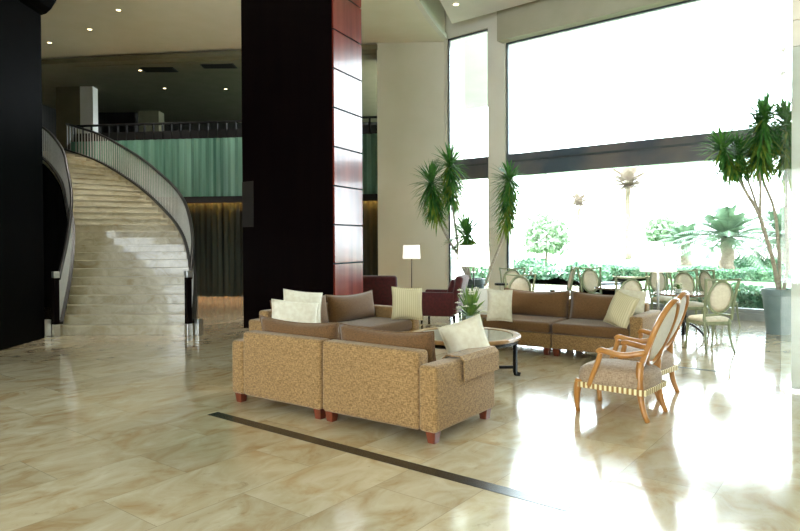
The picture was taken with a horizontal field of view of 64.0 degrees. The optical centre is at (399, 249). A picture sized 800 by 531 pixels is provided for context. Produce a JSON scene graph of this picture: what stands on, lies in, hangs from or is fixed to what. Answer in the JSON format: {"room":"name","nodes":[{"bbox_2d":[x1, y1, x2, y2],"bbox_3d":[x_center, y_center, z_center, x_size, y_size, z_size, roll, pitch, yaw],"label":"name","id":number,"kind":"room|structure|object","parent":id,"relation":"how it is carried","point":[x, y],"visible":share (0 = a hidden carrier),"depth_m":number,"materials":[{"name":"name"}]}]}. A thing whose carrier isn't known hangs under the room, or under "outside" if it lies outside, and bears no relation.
{"room":"lobby","nodes":[
{"label":"lobby","id":0,"kind":"room"},
{"bbox_2d":[0,0,44,350],"bbox_3d":[-7.051,-1.992,8.470,2.199,7.050,4.920,0,1,-1],"label":"column","id":1,"kind":"structure","parent":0,"point":[22,321],"depth_m":10.10,"materials":[{"name":"black paint"}]},
{"bbox_2d":[18,0,55,14],"bbox_3d":[-5.715,-4.703,8.362,0.500,1.620,4.729,0,1,-1],"label":"trim","id":2,"kind":"structure","parent":1,"relation":"attached to","point":[41,7],"depth_m":10.49,"materials":[{"name":"black paint"}]},
{"bbox_2d":[42,104,55,150],"bbox_3d":[-13.663,-2.492,17.481,0.300,7.900,21.552,0,1,0],"label":"wall","id":3,"kind":"structure","parent":0,"point":[48,113],"depth_m":24.63,"materials":[{"name":"black paint"}]},
{"bbox_2d":[56,86,79,148],"bbox_3d":[-11.183,-4.340,21.967,0.999,2.260,0.806,0,1,8],"label":"wall pier","id":4,"kind":"object","parent":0,"point":[67,98],"visible":0.43,"depth_m":21.57,"materials":[{"name":"paint"}]},
{"bbox_2d":[80,86,97,132],"bbox_3d":[-10.542,-4.340,21.710,0.420,2.260,0.400,0,1,-3],"label":"wall column","id":5,"kind":"structure","parent":4,"relation":"attached to","point":[88,94],"depth_m":21.51,"materials":[{"name":"white paint"}]},
{"bbox_2d":[98,112,137,132],"bbox_3d":[-11.249,-4.298,25.057,1.947,2.100,0.108,0,1,0],"label":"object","id":6,"kind":"object","parent":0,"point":[128,117],"visible":0.23,"depth_m":25.04,"materials":[{"name":"black"}]},
{"bbox_2d":[139,111,163,131],"bbox_3d":[-10.023,-4.394,25.841,0.800,2.260,0.600,0,1,0],"label":"wall column","id":7,"kind":"structure","parent":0,"point":[144,116],"depth_m":25.53,"materials":[{"name":"paint"}]},
{"bbox_2d":[41,44,376,122],"bbox_3d":[-8.012,-5.586,24.326,16.907,0.140,11.592,0,1,7],"label":"ceiling","id":8,"kind":"structure","parent":0,"point":[194,92],"depth_m":21.30,"materials":[{"name":"paint"}]},
{"bbox_2d":[139,67,177,71],"bbox_3d":[-7.316,-5.444,19.450,1.000,0.031,0.500,0,1,0],"label":"ceiling vent","id":9,"kind":"object","parent":8,"relation":"in","point":[146,69],"visible":1,"depth_m":19.38,"materials":[{"name":"black metal"}]},
{"bbox_2d":[201,63,236,68],"bbox_3d":[-5.408,-5.449,19.062,1.000,0.031,0.500,0,1,0],"label":"ceiling vent","id":10,"kind":"object","parent":8,"relation":"in","point":[205,66],"visible":1,"depth_m":19.08,"materials":[{"name":"black metal"}]},
{"bbox_2d":[71,134,377,196],"bbox_3d":[-5.181,-2.358,18.410,9.278,1.680,0.050,0,1,7],"label":"wall","id":11,"kind":"structure","parent":0,"point":[199,167],"depth_m":18.50,"materials":[{"name":"green glass"}]},
{"bbox_2d":[41,0,444,59],"bbox_3d":[-7.411,-5.885,3.969,17.240,0.850,32.328,0,1,0],"label":"ceiling","id":12,"kind":"structure","parent":0,"point":[142,27],"depth_m":16.17,"materials":[{"name":"paint"}]},
{"bbox_2d":[73,53,376,69],"bbox_3d":[-5.165,-5.971,18.639,9.278,1.060,0.300,0,1,7],"label":"trim","id":13,"kind":"structure","parent":12,"relation":"attached to","point":[374,54],"depth_m":18.84,"materials":[{"name":"paint"}]},
{"bbox_2d":[414,0,446,38],"bbox_3d":[-0.677,-5.537,3.257,1.260,0.120,28.228,0,1,5],"label":"trim","id":14,"kind":"structure","parent":12,"relation":"attached to","point":[420,4],"depth_m":15.73,"materials":[{"name":"white paint"}]},
{"bbox_2d":[138,122,376,131],"bbox_3d":[-7.773,-4.456,28.334,16.500,2.300,0.200,0,1,0],"label":"wall","id":15,"kind":"structure","parent":0,"point":[212,126],"depth_m":28.22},
{"bbox_2d":[166,201,377,296],"bbox_3d":[-5.117,-0.053,18.840,9.278,2.900,0.060,0,1,7],"label":"curtain","id":16,"kind":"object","parent":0,"point":[218,229],"depth_m":18.85,"materials":[{"name":"grey fabric"}]},
{"bbox_2d":[158,194,377,203],"bbox_3d":[-5.145,-1.426,18.665,9.278,0.190,0.600,0,1,7],"label":"trim","id":17,"kind":"structure","parent":16,"relation":"attached to","point":[366,197],"depth_m":18.36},
{"bbox_2d":[241,0,360,327],"bbox_3d":[-1.821,-2.482,11.577,2.689,7.900,0.926,0,1,40],"label":"wall column","id":18,"kind":"structure","parent":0,"point":[286,45],"depth_m":11.09,"materials":[{"name":"brown wood"}]},
{"bbox_2d":[242,181,253,226],"bbox_3d":[-2.813,-0.830,11.836,0.340,0.840,0.012,0,1,40],"label":"wall plate","id":19,"kind":"object","parent":18,"relation":"attached to","point":[247,187],"visible":1,"depth_m":11.82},
{"bbox_2d":[332,0,362,294],"bbox_3d":[-0.878,-2.059,10.781,0.037,7.037,0.964,0,1,25],"label":"cladding","id":20,"kind":"object","parent":18,"relation":"attached to","point":[346,14],"visible":0.85,"depth_m":10.70,"materials":[{"name":"red wood"}]},
{"bbox_2d":[0,271,799,530],"bbox_3d":[-6.255,1.505,18.631,46.300,0.200,36.170,0,1,40],"label":"floor","id":21,"kind":"structure","parent":0,"point":[98,432],"depth_m":4.90,"materials":[{"name":"stone"}]},
{"bbox_2d":[42,123,202,336],"bbox_3d":[-7.426,-1.153,15.116,3.345,5.213,11.483,-1,1,-40],"label":"staircase","id":22,"kind":"structure","parent":21,"relation":"on","point":[117,261],"depth_m":13.78,"materials":[{"name":"stone"}]},
{"bbox_2d":[232,315,338,419],"bbox_3d":[-0.908,1.095,6.461,1.216,0.862,1.000,0,1,36],"label":"sofa","id":23,"kind":"object","parent":21,"relation":"on","point":[282,361],"visible":0.77,"depth_m":6.02,"materials":[{"name":"brown fabric"}]},
{"bbox_2d":[260,316,336,339],"bbox_3d":[-0.979,0.879,6.224,1.049,0.420,0.255,0,11,36],"label":"cushion","id":24,"kind":"object","parent":23,"relation":"on","point":[327,331],"depth_m":6.09,"materials":[{"name":"brown fabric"}]},
{"bbox_2d":[249,295,362,339],"bbox_3d":[-1.172,1.074,8.307,1.000,0.862,1.201,0,1,36],"label":"sofa","id":25,"kind":"object","parent":21,"relation":"on","point":[254,324],"visible":0.12,"depth_m":8.21,"materials":[{"name":"brown fabric"}]},
{"bbox_2d":[271,299,318,322],"bbox_3d":[-1.276,0.832,7.756,0.636,0.470,0.225,-1,1,-26],"label":"throw pillow","id":26,"kind":"object","parent":25,"relation":"on","point":[303,312],"visible":0.61,"depth_m":7.72,"materials":[{"name":"beige fabric"}]},
{"bbox_2d":[271,295,328,322],"bbox_3d":[-1.312,0.853,8.506,0.255,0.420,1.034,-12,-6,36],"label":"cushion","id":27,"kind":"object","parent":25,"relation":"on","point":[324,313],"depth_m":8.76,"materials":[{"name":"beige fabric"}]},
{"bbox_2d":[283,289,322,322],"bbox_3d":[-1.266,0.765,8.294,0.595,0.512,0.234,-1,1,-28],"label":"throw pillow","id":28,"kind":"object","parent":25,"relation":"on","point":[289,295],"visible":0.5,"depth_m":8.29,"materials":[{"name":"beige fabric"}]},
{"bbox_2d":[326,290,418,331],"bbox_3d":[-0.463,1.058,9.284,1.000,0.862,1.201,0,1,36],"label":"sofa","id":29,"kind":"object","parent":21,"relation":"on","point":[359,310],"visible":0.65,"depth_m":9.18,"materials":[{"name":"brown fabric"}]},
{"bbox_2d":[327,291,375,321],"bbox_3d":[-0.698,0.840,9.351,0.255,0.420,1.034,-12,-6,36],"label":"cushion","id":30,"kind":"object","parent":29,"relation":"on","point":[355,307],"depth_m":9.18,"materials":[{"name":"brown fabric"}]},
{"bbox_2d":[340,317,411,331],"bbox_3d":[-0.442,1.108,9.169,0.830,0.155,1.014,0,1,36],"label":"seat cushion","id":31,"kind":"object","parent":29,"relation":"on","point":[376,323],"depth_m":9.09,"materials":[{"name":"brown fabric"}]},
{"bbox_2d":[391,286,422,319],"bbox_3d":[0.104,0.795,9.372,0.463,0.497,0.225,0,1,0],"label":"throw pillow","id":32,"kind":"object","parent":29,"relation":"on","point":[406,302],"visible":1,"depth_m":9.32,"materials":[{"name":"beige fabric"}]},
{"bbox_2d":[363,276,396,305],"bbox_3d":[-0.383,0.981,13.014,0.790,0.927,0.910,0,1,7],"label":"chair","id":33,"kind":"object","parent":21,"relation":"on","point":[380,285],"visible":0.39,"depth_m":12.59,"materials":[{"name":"red fabric"}]},
{"bbox_2d":[207,412,572,510],"bbox_3d":[-0.369,1.546,4.904,3.507,0.012,0.115,0,1,38],"label":"trim","id":34,"kind":"structure","parent":21,"relation":"on","point":[548,502],"depth_m":4.56,"materials":[{"name":"stone"}]},
{"bbox_2d":[323,322,498,443],"bbox_3d":[0.095,1.098,5.739,1.244,0.862,1.012,0,1,36],"label":"sofa","id":35,"kind":"object","parent":21,"relation":"on","point":[388,377],"visible":1,"depth_m":5.33,"materials":[{"name":"brown fabric"}]},
{"bbox_2d":[338,323,434,362],"bbox_3d":[-0.122,0.882,5.602,1.049,0.420,0.255,0,11,36],"label":"cushion","id":36,"kind":"object","parent":35,"relation":"on","point":[424,341],"depth_m":5.45,"materials":[{"name":"brown fabric"}]},
{"bbox_2d":[438,313,489,353],"bbox_3d":[0.605,0.851,5.811,0.480,0.514,0.254,-1,1,-30],"label":"throw pillow","id":37,"kind":"object","parent":35,"relation":"on","point":[470,332],"visible":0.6,"depth_m":5.76,"materials":[{"name":"beige fabric"}]},
{"bbox_2d":[403,245,419,287],"bbox_3d":[0.293,0.651,16.173,0.450,1.500,0.450,0,1,40],"label":"floor lamp","id":38,"kind":"object","parent":21,"relation":"on","point":[411,252],"visible":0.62,"depth_m":15.99,"materials":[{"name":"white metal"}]},
{"bbox_2d":[377,40,464,291],"bbox_3d":[0.531,-2.573,17.984,2.511,7.900,1.064,0,1,8],"label":"wall pier","id":39,"kind":"object","parent":21,"relation":"on","point":[410,75],"visible":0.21,"depth_m":17.59,"materials":[{"name":"beige paint"}]},
{"bbox_2d":[421,274,468,323],"bbox_3d":[0.868,0.978,12.724,0.910,0.927,0.790,0,1,16],"label":"chair","id":40,"kind":"object","parent":21,"relation":"on","point":[435,302],"visible":0.79,"depth_m":12.36,"materials":[{"name":"red fabric"}]},
{"bbox_2d":[447,279,455,291],"bbox_3d":[1.035,0.780,12.674,0.177,0.420,0.500,16,5,15],"label":"cushion","id":41,"kind":"object","parent":40,"relation":"on","point":[451,285],"depth_m":12.46,"materials":[{"name":"red fabric"}]},
{"bbox_2d":[412,327,520,375],"bbox_3d":[0.767,1.271,7.596,1.320,0.535,1.320,0,1,40],"label":"coffee table","id":42,"kind":"object","parent":21,"relation":"on","point":[497,337],"visible":0.31,"depth_m":7.57,"materials":[{"name":"brown wood"}]},
{"bbox_2d":[450,284,488,321],"bbox_3d":[0.821,0.693,7.623,0.472,0.637,0.430,0,1,0],"label":"potted plant","id":43,"kind":"object","parent":42,"relation":"on","point":[471,299],"visible":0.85,"depth_m":7.57,"materials":[{"name":"green plant"}]},
{"bbox_2d":[407,140,530,316],"bbox_3d":[1.484,-0.478,13.584,2.716,3.808,1.466,0,1,7],"label":"dracaena","id":44,"kind":"object","parent":21,"relation":"on","point":[450,190],"visible":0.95,"depth_m":13.61,"materials":[{"name":"green plant"}]},
{"bbox_2d":[462,278,484,316],"bbox_3d":[1.515,1.026,13.618,0.597,0.800,0.597,0,1,40],"label":"pot","id":45,"kind":"object","parent":44,"relation":"on","point":[479,282],"depth_m":13.36,"materials":[{"name":"ceramic"}]},
{"bbox_2d":[457,245,489,288],"bbox_3d":[1.174,0.705,10.179,0.520,1.530,0.520,0,1,40],"label":"floor lamp","id":46,"kind":"object","parent":21,"relation":"on","point":[473,256],"visible":0.73,"depth_m":9.96,"materials":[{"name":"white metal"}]},
{"bbox_2d":[495,283,507,289],"bbox_3d":[1.986,1.052,12.541,0.260,0.770,0.260,0,1,40],"label":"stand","id":47,"kind":"object","parent":21,"relation":"on","point":[501,285],"visible":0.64,"depth_m":12.44,"materials":[{"name":"black metal"}]},
{"bbox_2d":[499,267,525,287],"bbox_3d":[2.300,0.897,13.177,0.529,1.071,0.638,0,1,7],"label":"dining chair","id":48,"kind":"object","parent":21,"relation":"on","point":[511,270],"visible":0.18,"depth_m":12.89,"materials":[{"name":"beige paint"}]},
{"bbox_2d":[504,273,536,290],"bbox_3d":[1.983,0.928,10.752,0.529,1.071,0.638,0,1,4],"label":"dining chair","id":49,"kind":"object","parent":21,"relation":"on","point":[519,282],"visible":0.24,"depth_m":10.47,"materials":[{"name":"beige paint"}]},
{"bbox_2d":[480,288,570,354],"bbox_3d":[1.861,1.042,9.627,1.241,0.862,1.000,0,1,36],"label":"sofa","id":50,"kind":"object","parent":21,"relation":"on","point":[534,313],"visible":0.57,"depth_m":9.46,"materials":[{"name":"brown fabric"}]},
{"bbox_2d":[467,288,488,314],"bbox_3d":[1.164,0.778,9.507,0.348,0.402,0.159,0,1,-7],"label":"throw pillow","id":51,"kind":"object","parent":50,"relation":"on","point":[483,295],"visible":0.34,"depth_m":9.48,"materials":[{"name":"beige fabric"}]},
{"bbox_2d":[487,288,512,321],"bbox_3d":[1.424,0.801,9.143,0.398,0.472,0.194,0,1,-4],"label":"throw pillow","id":52,"kind":"object","parent":50,"relation":"on","point":[499,307],"visible":1,"depth_m":9.09,"materials":[{"name":"beige fabric"}]},
{"bbox_2d":[483,314,568,332],"bbox_3d":[1.877,1.092,9.511,1.054,0.155,0.830,0,1,36],"label":"seat cushion","id":53,"kind":"object","parent":50,"relation":"on","point":[521,323],"depth_m":9.22,"materials":[{"name":"brown fabric"}]},
{"bbox_2d":[504,288,568,318],"bbox_3d":[2.061,0.820,9.762,1.074,0.420,0.255,0,-9,36],"label":"cushion","id":54,"kind":"object","parent":50,"relation":"on","point":[555,304],"depth_m":9.61,"materials":[{"name":"brown fabric"}]},
{"bbox_2d":[535,290,566,291],"bbox_3d":[2.586,1.087,10.790,0.720,0.745,0.720,0,1,40],"label":"dining table","id":55,"kind":"object","parent":21,"relation":"on","point":[535,290],"visible":0.06,"depth_m":10.99,"materials":[{"name":"stone"}]},
{"bbox_2d":[567,266,575,298],"bbox_3d":[3.321,0.890,13.343,0.638,1.071,0.529,0,1,7],"label":"dining chair","id":56,"kind":"object","parent":21,"relation":"on","point":[573,269],"visible":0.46,"depth_m":13.20,"materials":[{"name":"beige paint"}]},
{"bbox_2d":[577,267,601,293],"bbox_3d":[3.858,0.896,12.575,0.529,1.071,0.638,0,1,-11],"label":"dining chair","id":57,"kind":"object","parent":21,"relation":"on","point":[589,279],"visible":0.5,"depth_m":12.78,"materials":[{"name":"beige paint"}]},
{"bbox_2d":[578,282,621,294],"bbox_3d":[4.205,1.028,13.476,0.800,0.650,0.455,0,1,0],"label":"dining table","id":58,"kind":"object","parent":21,"relation":"on","point":[605,292],"visible":0.15,"depth_m":13.27,"materials":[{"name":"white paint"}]},
{"bbox_2d":[552,290,661,355],"bbox_3d":[2.870,1.045,8.894,1.241,0.862,1.000,0,1,36],"label":"sofa","id":59,"kind":"object","parent":21,"relation":"on","point":[585,330],"visible":0.73,"depth_m":8.72,"materials":[{"name":"brown fabric"}]},
{"bbox_2d":[552,318,629,338],"bbox_3d":[2.754,1.095,8.874,1.054,0.155,0.830,0,1,36],"label":"seat cushion","id":60,"kind":"object","parent":59,"relation":"on","point":[574,328],"depth_m":8.64,"materials":[{"name":"brown fabric"}]},
{"bbox_2d":[569,291,613,319],"bbox_3d":[2.938,0.823,9.125,1.074,0.420,0.255,0,-9,36],"label":"cushion","id":61,"kind":"object","parent":59,"relation":"on","point":[583,306],"depth_m":9.18,"materials":[{"name":"brown fabric"}]},
{"bbox_2d":[603,290,639,328],"bbox_3d":[2.924,0.811,8.470,0.243,0.519,0.523,-1,1,-21],"label":"throw pillow","id":62,"kind":"object","parent":59,"relation":"on","point":[622,307],"visible":0.98,"depth_m":8.39,"materials":[{"name":"beige fabric"}]},
{"bbox_2d":[618,288,646,315],"bbox_3d":[3.184,0.746,8.833,0.393,0.402,0.215,0,1,35],"label":"throw pillow","id":63,"kind":"object","parent":59,"relation":"on","point":[641,295],"visible":0.41,"depth_m":8.77,"materials":[{"name":"beige fabric"}]},
{"bbox_2d":[594,285,643,289],"bbox_3d":[4.056,1.069,11.800,0.900,0.749,0.900,0,1,40],"label":"dining table","id":64,"kind":"object","parent":21,"relation":"on","point":[602,287],"visible":0.16,"depth_m":11.65,"materials":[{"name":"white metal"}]},
{"bbox_2d":[574,298,679,422],"bbox_3d":[2.130,0.975,5.934,0.867,1.099,0.618,0,1,41],"label":"armchair","id":65,"kind":"object","parent":21,"relation":"on","point":[641,379],"visible":1,"depth_m":5.76,"materials":[{"name":"beige fabric"}]},
{"bbox_2d":[615,276,649,291],"bbox_3d":[3.428,0.932,9.809,0.529,1.071,0.638,0,1,-4],"label":"dining chair","id":66,"kind":"object","parent":21,"relation":"on","point":[631,283],"visible":0.2,"depth_m":9.52,"materials":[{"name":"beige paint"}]},
{"bbox_2d":[602,291,689,400],"bbox_3d":[2.568,0.964,6.711,0.867,1.099,0.618,0,1,44],"label":"armchair","id":67,"kind":"object","parent":21,"relation":"on","point":[667,360],"visible":0.45,"depth_m":6.60,"materials":[{"name":"brown wood"}]},
{"bbox_2d":[640,246,675,309],"bbox_3d":[3.924,0.711,9.735,0.520,1.500,0.520,0,1,40],"label":"floor lamp","id":68,"kind":"object","parent":21,"relation":"on","point":[657,259],"visible":0.72,"depth_m":9.53,"materials":[{"name":"fabric"}]},
{"bbox_2d":[645,272,675,309],"bbox_3d":[5.135,0.892,12.372,0.529,1.071,0.638,0,1,-15],"label":"dining chair","id":69,"kind":"object","parent":21,"relation":"on","point":[663,282],"visible":0.52,"depth_m":12.54,"materials":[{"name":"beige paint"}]},
{"bbox_2d":[653,290,707,340],"bbox_3d":[4.626,1.083,10.413,0.940,0.750,0.940,0,1,40],"label":"dining table","id":70,"kind":"object","parent":21,"relation":"on","point":[671,293],"visible":0.5,"depth_m":10.35,"materials":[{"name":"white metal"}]},
{"bbox_2d":[673,283,685,293],"bbox_3d":[4.457,0.622,10.248,0.205,0.177,0.215,0,1,12],"label":"flower vase","id":71,"kind":"object","parent":70,"relation":"on","point":[679,287],"visible":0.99,"depth_m":10.21,"materials":[{"name":"white ceramic"}]},
{"bbox_2d":[668,269,709,332],"bbox_3d":[5.107,0.905,11.296,0.529,1.071,0.638,0,1,4],"label":"dining chair","id":72,"kind":"object","parent":21,"relation":"on","point":[683,276],"visible":0.57,"depth_m":11.51,"materials":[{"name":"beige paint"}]},
{"bbox_2d":[678,366,719,371],"bbox_3d":[3.649,1.488,7.933,0.565,0.012,0.050,0,1,38],"label":"trim","id":73,"kind":"structure","parent":21,"relation":"on","point":[678,366],"depth_m":7.88,"materials":[{"name":"stone"}]},
{"bbox_2d":[684,278,740,353],"bbox_3d":[4.469,0.934,9.217,0.529,1.071,0.638,0,1,-6],"label":"dining chair","id":74,"kind":"object","parent":21,"relation":"on","point":[720,297],"visible":1,"depth_m":8.99,"materials":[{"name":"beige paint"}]},
{"bbox_2d":[694,268,740,325],"bbox_3d":[5.920,0.893,11.925,0.638,1.071,0.529,0,1,-13],"label":"dining chair","id":75,"kind":"object","parent":21,"relation":"on","point":[703,274],"visible":0.35,"depth_m":11.82,"materials":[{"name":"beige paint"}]},
{"bbox_2d":[691,87,791,334],"bbox_3d":[6.023,-0.668,10.797,2.143,4.209,1.298,0,1,-13],"label":"dracaena","id":76,"kind":"object","parent":21,"relation":"on","point":[776,301],"visible":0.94,"depth_m":10.73,"materials":[{"name":"green plant"}]},
{"bbox_2d":[761,288,790,334],"bbox_3d":[6.426,1.054,10.857,0.525,0.760,0.525,0,1,40],"label":"pot","id":77,"kind":"object","parent":76,"relation":"on","point":[776,301],"depth_m":10.69,"materials":[{"name":"grey ceramic"}]},
{"bbox_2d":[780,45,799,391],"bbox_3d":[4.407,-0.314,6.495,0.955,3.622,0.051,0,1,40],"label":"glass fin","id":78,"kind":"object","parent":21,"relation":"on","point":[782,50],"visible":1,"depth_m":6.76,"materials":[{"name":"glass"}]},
{"bbox_2d":[462,34,487,109],"bbox_3d":[-0.317,-6.154,24.999,15.000,0.300,8.580,0,1,40],"label":"window","id":79,"kind":"structure","parent":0,"point":[475,48],"depth_m":21.67,"materials":[{"name":"glass"}]},
{"bbox_2d":[440,0,535,23],"bbox_3d":[2.467,-5.795,5.870,15.518,0.220,14.700,0,1,40],"label":"ceiling panel","id":80,"kind":"object","parent":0,"point":[467,9],"visible":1,"depth_m":15.35,"materials":[{"name":"white paint"}]},
{"bbox_2d":[444,0,709,289],"bbox_3d":[7.194,-2.543,12.713,18.190,7.900,0.400,0,1,40],"label":"wall","id":81,"kind":"structure","parent":0,"point":[496,50],"depth_m":16.55,"materials":[{"name":"beige paint"}]},
{"bbox_2d":[448,29,488,287],"bbox_3d":[1.857,-2.179,17.145,1.320,7.120,0.400,0,1,40],"label":"window","id":82,"kind":"structure","parent":81,"relation":"attached to","point":[478,167],"depth_m":17.17,"materials":[{"name":"metal"}]},
{"bbox_2d":[497,0,782,321],"bbox_3d":[8.200,-2.425,11.605,14.620,7.680,0.580,0,1,40],"label":"window","id":83,"kind":"structure","parent":81,"relation":"attached to","point":[677,149],"depth_m":14.73,"materials":[{"name":"metal"}]},
{"bbox_2d":[791,0,799,387],"bbox_3d":[4.689,-2.453,6.430,1.260,7.900,0.250,0,1,40],"label":"wall pillar","id":84,"kind":"structure","parent":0,"point":[795,170],"depth_m":6.74,"materials":[{"name":"paint"}]},
{"bbox_3d":[-6.462,-3.114,25.198,18.495,0.320,13.665,0,1,40],"label":"floor","id":85,"kind":"structure","parent":0,"visible":0},
{"bbox_2d":[73,116,376,141],"bbox_3d":[-5.146,-3.457,18.489,9.277,0.515,0.061,0,1,7],"label":"balcony railing","id":86,"kind":"object","parent":85,"relation":"on","point":[366,129],"visible":0.62,"depth_m":18.68,"materials":[{"name":"metal"}]},
{"label":"outside","id":87,"kind":"structure","parent":0,"visible":0},
{"bbox_2d":[475,248,790,301],"bbox_3d":[61.604,0.833,49.044,150.000,0.190,125.430,0,1,40],"label":"ground","id":88,"kind":"structure","parent":87,"point":[606,253],"depth_m":74.79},
{"bbox_2d":[519,209,571,261],"bbox_3d":[9.200,-0.713,40.433,3.447,3.666,3.286,0,1,40],"label":"tree","id":89,"kind":"object","parent":88,"relation":"on","point":[556,240],"visible":1,"depth_m":39.83,"materials":[{"name":"green plant"}]},
{"bbox_2d":[560,193,599,256],"bbox_3d":[18.018,-2.460,64.691,4.086,6.505,4.426,0,1,40],"label":"palm tree","id":90,"kind":"object","parent":88,"relation":"on","point":[579,200],"visible":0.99,"depth_m":64.46,"materials":[{"name":"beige plant"}]},
{"bbox_2d":[596,167,666,258],"bbox_3d":[19.104,-3.128,53.696,6.092,8.100,5.800,0,1,40],"label":"palm tree","id":91,"kind":"object","parent":88,"relation":"on","point":[626,176],"visible":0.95,"depth_m":53.62,"materials":[{"name":"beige plant"}]},
{"bbox_2d":[643,215,684,245],"bbox_3d":[17.747,-0.608,43.050,2.710,3.301,2.887,0,1,40],"label":"tree","id":92,"kind":"object","parent":88,"relation":"on","point":[654,228],"visible":0.72,"depth_m":42.59,"materials":[{"name":"green plant"}]},
{"bbox_2d":[655,222,720,264],"bbox_3d":[18.036,-0.292,40.431,4.087,2.912,4.304,0,1,1],"label":"palm tree","id":93,"kind":"object","parent":88,"relation":"on","point":[686,259],"visible":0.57,"depth_m":40.15,"materials":[{"name":"green plant"}]},
{"bbox_2d":[602,264,790,281],"bbox_3d":[20.122,1.002,20.497,28.096,0.602,1.174,0,1,40],"label":"hedge","id":94,"kind":"object","parent":88,"relation":"on","point":[762,274],"visible":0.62,"depth_m":25.92,"materials":[{"name":"green plant"}]},
{"bbox_2d":[650,282,765,308],"bbox_3d":[8.595,1.083,12.917,6.811,0.742,0.867,0,1,40],"label":"hedge","id":95,"kind":"object","parent":88,"relation":"on","point":[752,298],"visible":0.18,"depth_m":13.58,"materials":[{"name":"green plant"}]},
{"bbox_2d":[669,204,785,268],"bbox_3d":[14.163,-0.333,28.229,4.972,3.301,4.867,0,1,40],"label":"palm tree","id":96,"kind":"object","parent":88,"relation":"on","point":[728,224],"visible":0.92,"depth_m":27.92,"materials":[{"name":"green plant"}]},
{"bbox_2d":[735,206,790,270],"bbox_3d":[17.792,-0.331,29.655,4.815,3.269,4.657,0,1,2],"label":"palm tree","id":97,"kind":"object","parent":88,"relation":"on","point":[769,215],"visible":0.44,"depth_m":29.32,"materials":[{"name":"green plant"}]},
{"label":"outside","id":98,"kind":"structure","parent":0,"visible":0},
{"bbox_2d":[475,257,769,271],"bbox_3d":[42.927,1.187,19.476,100.000,0.100,23.000,0,1,40],"label":"lawn","id":99,"kind":"structure","parent":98,"point":[562,263],"depth_m":46.01,"materials":[{"name":"green plant"}]},
{"bbox_2d":[716,255,785,270],"bbox_3d":[16.273,0.779,29.599,2.977,1.124,2.077,0,1,40],"label":"shrub","id":100,"kind":"object","parent":99,"relation":"on","point":[738,262],"visible":0.37,"depth_m":29.32,"materials":[{"name":"green plant"}]},
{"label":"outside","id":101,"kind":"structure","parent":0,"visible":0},
{"bbox_2d":[471,272,790,290],"bbox_3d":[27.111,1.402,8.657,90.000,0.100,6.000,0,1,40],"label":"lawn","id":102,"kind":"structure","parent":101,"point":[562,282],"depth_m":23.83,"materials":[{"name":"green plant"}]},
{"bbox_2d":[467,267,487,279],"bbox_3d":[2.707,0.753,25.675,2.329,1.424,2.178,0,1,40],"label":"shrub","id":103,"kind":"object","parent":102,"relation":"on","point":[485,270],"visible":0.14,"depth_m":25.03,"materials":[{"name":"green plant"}]},
{"bbox_2d":[514,257,562,279],"bbox_3d":[5.453,0.878,26.977,2.628,1.129,2.065,0,1,40],"label":"shrub","id":104,"kind":"object","parent":102,"relation":"on","point":[531,262],"visible":0.62,"depth_m":26.47,"materials":[{"name":"green plant"}]},
{"bbox_2d":[557,262,612,281],"bbox_3d":[7.380,0.974,25.587,2.200,0.930,2.069,0,1,25],"label":"shrub","id":105,"kind":"object","parent":102,"relation":"on","point":[565,275],"visible":0.54,"depth_m":25.34,"materials":[{"name":"green plant"}]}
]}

